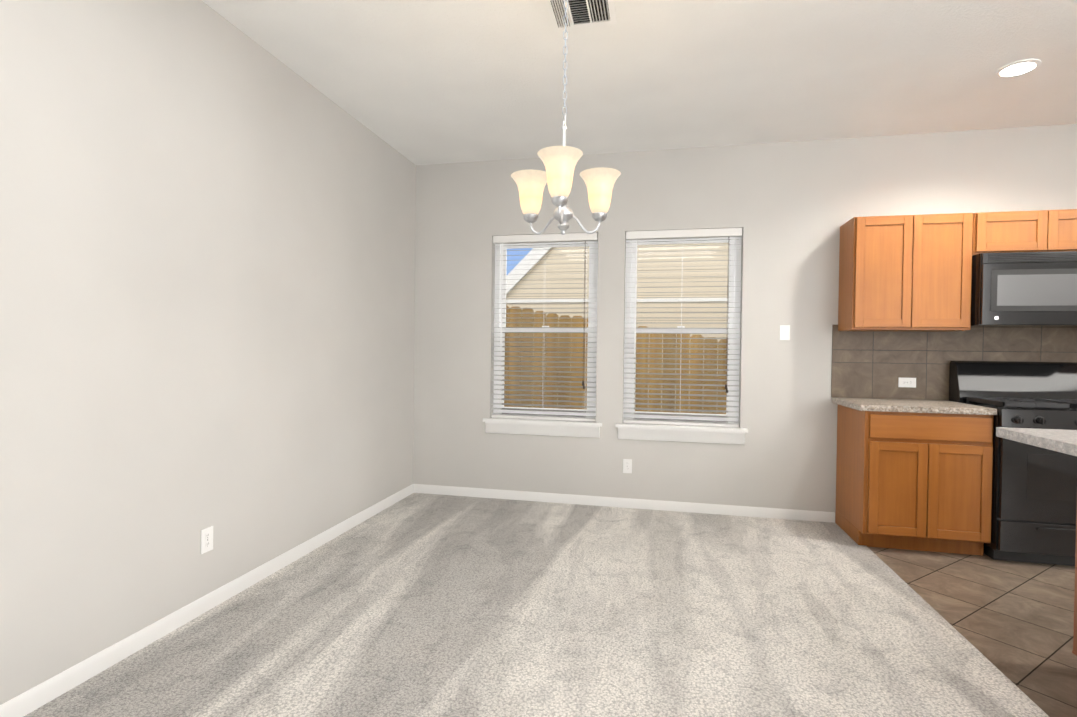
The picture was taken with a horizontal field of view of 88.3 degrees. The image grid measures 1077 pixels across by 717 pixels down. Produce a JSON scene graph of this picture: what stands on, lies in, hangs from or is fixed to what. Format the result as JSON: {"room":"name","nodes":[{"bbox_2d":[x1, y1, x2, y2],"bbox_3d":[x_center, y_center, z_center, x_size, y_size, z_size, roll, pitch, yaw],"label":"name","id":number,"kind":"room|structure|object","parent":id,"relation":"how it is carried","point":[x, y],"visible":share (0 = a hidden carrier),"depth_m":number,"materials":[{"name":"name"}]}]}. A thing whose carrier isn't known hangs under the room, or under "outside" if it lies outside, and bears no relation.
{"room":"empty dining area","nodes":[
{"label":"empty dining area","id":0,"kind":"room"},
{"bbox_2d":[0,0,415,704],"bbox_3d":[-1.996,-0.164,1.317,0.180,3.033,7.515,1,1,12],"label":"wall","id":1,"kind":"structure","parent":0,"point":[206,266],"depth_m":2.50,"materials":[{"name":"paint"}]},
{"bbox_2d":[0,484,413,716],"bbox_3d":[-1.900,1.212,1.402,0.014,0.082,7.335,1,1,12],"label":"baseboard","id":2,"kind":"structure","parent":1,"relation":"attached to","point":[40,695],"depth_m":2.47,"materials":[{"name":"white wood"}]},
{"bbox_2d":[201,526,212,553],"bbox_3d":[-1.615,0.888,2.703,0.006,0.116,0.072,1,1,12],"label":"outlet","id":3,"kind":"object","parent":1,"relation":"attached to","point":[206,539],"visible":1,"depth_m":2.70,"materials":[{"name":"white plastic"}]},
{"bbox_2d":[24,493,1048,716],"bbox_3d":[-0.289,1.325,0.972,3.708,0.106,7.535,1,1,12],"label":"floor carpet","id":4,"kind":"object","parent":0,"point":[423,605],"visible":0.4,"depth_m":2.54,"materials":[{"name":"grey carpet"}]},
{"bbox_2d":[202,0,1076,164],"bbox_3d":[1.355,-1.691,0.666,6.960,0.120,7.695,1,1,12],"label":"ceiling","id":5,"kind":"structure","parent":0,"point":[422,82],"depth_m":3.21,"materials":[{"name":"white paint"}]},
{"bbox_2d":[511,0,620,234],"bbox_3d":[0.094,-1.089,2.268,0.473,1.155,0.446,1,1,12],"label":"chandelier","id":6,"kind":"object","parent":5,"relation":"hanging from","point":[560,162],"visible":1,"depth_m":2.31,"materials":[{"name":"beige glass"}]},
{"bbox_2d":[545,0,616,29],"bbox_3d":[0.206,-1.663,2.653,0.315,0.013,0.280,1,1,12],"label":"ceiling vent","id":7,"kind":"object","parent":5,"relation":"in","point":[584,13],"visible":0.98,"depth_m":2.68,"materials":[{"name":"white metal"}]},
{"bbox_2d":[995,59,1040,77],"bbox_3d":[2.724,-1.641,3.152,0.200,0.010,0.200,1,1,12],"label":"recessed light","id":8,"kind":"object","parent":5,"relation":"in","point":[1018,68],"visible":1,"depth_m":3.15,"materials":[{"name":"white"}]},
{"bbox_2d":[413,124,1076,511],"bbox_3d":[2.132,-0.153,4.359,6.960,3.033,0.180,1,1,12],"label":"wall","id":9,"kind":"structure","parent":0,"point":[789,208],"depth_m":4.42,"materials":[{"name":"paint"}]},
{"bbox_2d":[483,417,601,437],"bbox_3d":[0.033,0.597,4.758,1.030,0.128,0.135,1,1,12],"label":"window sill","id":10,"kind":"structure","parent":9,"relation":"attached to","point":[569,428],"depth_m":4.71,"materials":[{"name":"white wood"}]},
{"bbox_2d":[493,241,597,417],"bbox_3d":[0.065,-0.262,4.847,0.920,1.587,0.070,1,1,12],"label":"window unit","id":11,"kind":"structure","parent":9,"relation":"in","point":[592,297],"depth_m":4.84,"materials":[{"name":"white plastic"}]},
{"bbox_2d":[491,233,597,420],"bbox_3d":[0.045,-0.262,4.755,0.908,1.581,0.080,1,1,12],"label":"window blind","id":12,"kind":"object","parent":11,"relation":"attached to","point":[549,238],"visible":0.92,"depth_m":4.75,"materials":[{"name":"white plastic"}]},
{"bbox_2d":[413,484,834,522],"bbox_3d":[0.569,1.200,4.612,3.478,0.082,0.014,1,1,12],"label":"baseboard","id":13,"kind":"structure","parent":9,"relation":"attached to","point":[792,514],"depth_m":4.56,"materials":[{"name":"white wood"}]},
{"bbox_2d":[623,459,631,472],"bbox_3d":[0.735,0.895,4.576,0.072,0.116,0.006,1,1,12],"label":"outlet","id":14,"kind":"object","parent":9,"relation":"attached to","point":[627,465],"visible":1,"depth_m":4.57,"materials":[{"name":"white plastic"}]},
{"bbox_2d":[615,423,747,444],"bbox_3d":[1.151,0.614,4.516,1.032,0.128,0.135,1,1,12],"label":"window sill","id":15,"kind":"structure","parent":9,"relation":"attached to","point":[689,433],"depth_m":4.46,"materials":[{"name":"white wood"}]},
{"bbox_2d":[623,236,741,423],"bbox_3d":[1.183,-0.245,4.604,0.922,1.587,0.070,1,1,12],"label":"window unit","id":16,"kind":"structure","parent":9,"relation":"in","point":[735,254],"depth_m":4.59,"materials":[{"name":"white plastic"}]},
{"bbox_2d":[623,228,741,426],"bbox_3d":[1.163,-0.245,4.513,0.910,1.581,0.080,1,1,12],"label":"window blind","id":17,"kind":"object","parent":16,"relation":"attached to","point":[685,234],"visible":0.92,"depth_m":4.51,"materials":[{"name":"white plastic"}]},
{"bbox_2d":[780,325,789,339],"bbox_3d":[1.914,-0.195,4.304,0.072,0.116,0.014,1,1,12],"label":"light switch","id":18,"kind":"object","parent":9,"relation":"attached to","point":[784,332],"visible":1,"depth_m":4.31,"materials":[{"name":"white plastic"}]},
{"bbox_2d":[838,213,972,331],"bbox_3d":[2.614,-0.593,3.985,0.737,0.795,0.334,1,1,12],"label":"upper cabinet","id":19,"kind":"object","parent":9,"relation":"attached to","point":[905,272],"visible":1,"depth_m":3.83,"materials":[{"name":"brown wood"}]},
{"bbox_2d":[831,325,1076,400],"bbox_3d":[3.788,0.049,3.905,3.161,0.558,0.009,1,1,12],"label":"backsplash","id":20,"kind":"structure","parent":9,"relation":"attached to","point":[872,364],"depth_m":4.11,"materials":[{"name":"tile"}]},
{"bbox_2d":[898,377,915,387],"bbox_3d":[2.743,0.184,4.124,0.116,0.072,0.006,1,1,12],"label":"outlet","id":21,"kind":"object","parent":20,"relation":"attached to","point":[906,382],"visible":1,"depth_m":4.12,"materials":[{"name":"white plastic"}]},
{"bbox_2d":[972,209,1076,255],"bbox_3d":[3.390,-0.836,3.814,0.840,0.285,0.334,1,1,12],"label":"upper cabinet","id":22,"kind":"object","parent":9,"relation":"attached to","point":[1029,231],"visible":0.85,"depth_m":3.68,"materials":[{"name":"brown wood"}]},
{"bbox_2d":[971,251,1076,327],"bbox_3d":[3.373,-0.452,3.748,0.828,0.477,0.457,1,1,12],"label":"microwave","id":23,"kind":"object","parent":22,"relation":"attached to","point":[1024,290],"visible":0.98,"depth_m":3.61,"materials":[{"name":"black metal"}]},
{"bbox_2d":[868,547,1076,716],"bbox_3d":[3.112,1.380,0.235,3.252,0.100,7.535,1,1,12],"label":"floor","id":24,"kind":"structure","parent":0,"point":[1013,621],"depth_m":2.84,"materials":[{"name":"brown tile"}]},
{"bbox_2d":[832,397,996,555],"bbox_3d":[2.553,0.794,3.861,0.781,0.964,0.612,1,1,12],"label":"base cabinet","id":25,"kind":"object","parent":24,"relation":"on","point":[913,474],"visible":1,"depth_m":3.60,"materials":[{"name":"brown wood"}]},
{"bbox_2d":[949,361,1076,565],"bbox_3d":[3.335,0.659,3.640,0.833,1.258,0.714,1,1,12],"label":"gas range","id":26,"kind":"object","parent":24,"relation":"on","point":[1034,504],"visible":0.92,"depth_m":3.43,"materials":[{"name":"black metal"}]},
{"bbox_2d":[1072,511,1076,655],"bbox_3d":[2.401,0.850,1.200,0.626,0.916,2.370,1,1,12],"label":"base cabinet","id":27,"kind":"object","parent":24,"relation":"on","point":[1074,651],"depth_m":2.42,"materials":[{"name":"brown wood"}]},
{"bbox_2d":[996,427,1076,455],"bbox_3d":[2.345,0.369,1.273,0.940,0.044,2.540,1,1,12],"label":"countertop","id":28,"kind":"structure","parent":27,"relation":"on","point":[1064,441],"depth_m":2.36,"materials":[{"name":"grey stone"}]},
{"label":"outside","id":29,"kind":"structure","parent":0,"visible":0},
{"bbox_3d":[3.303,1.413,11.284,22.000,0.150,13.820,1,1,12],"label":"ground","id":30,"kind":"structure","parent":29,"visible":0},
{"bbox_2d":[504,305,726,413],"bbox_3d":[1.418,0.338,6.041,10.506,2.091,0.064,1,1,12],"label":"fence","id":31,"kind":"object","parent":30,"relation":"on","point":[548,316],"depth_m":6.21,"materials":[{"name":"brown wood"}]},
{"bbox_2d":[506,243,728,411],"bbox_3d":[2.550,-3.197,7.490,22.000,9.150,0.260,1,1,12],"label":"house","id":32,"kind":"structure","parent":30,"relation":"on","point":[571,253],"depth_m":7.65,"materials":[{"name":"white"}]}
]}

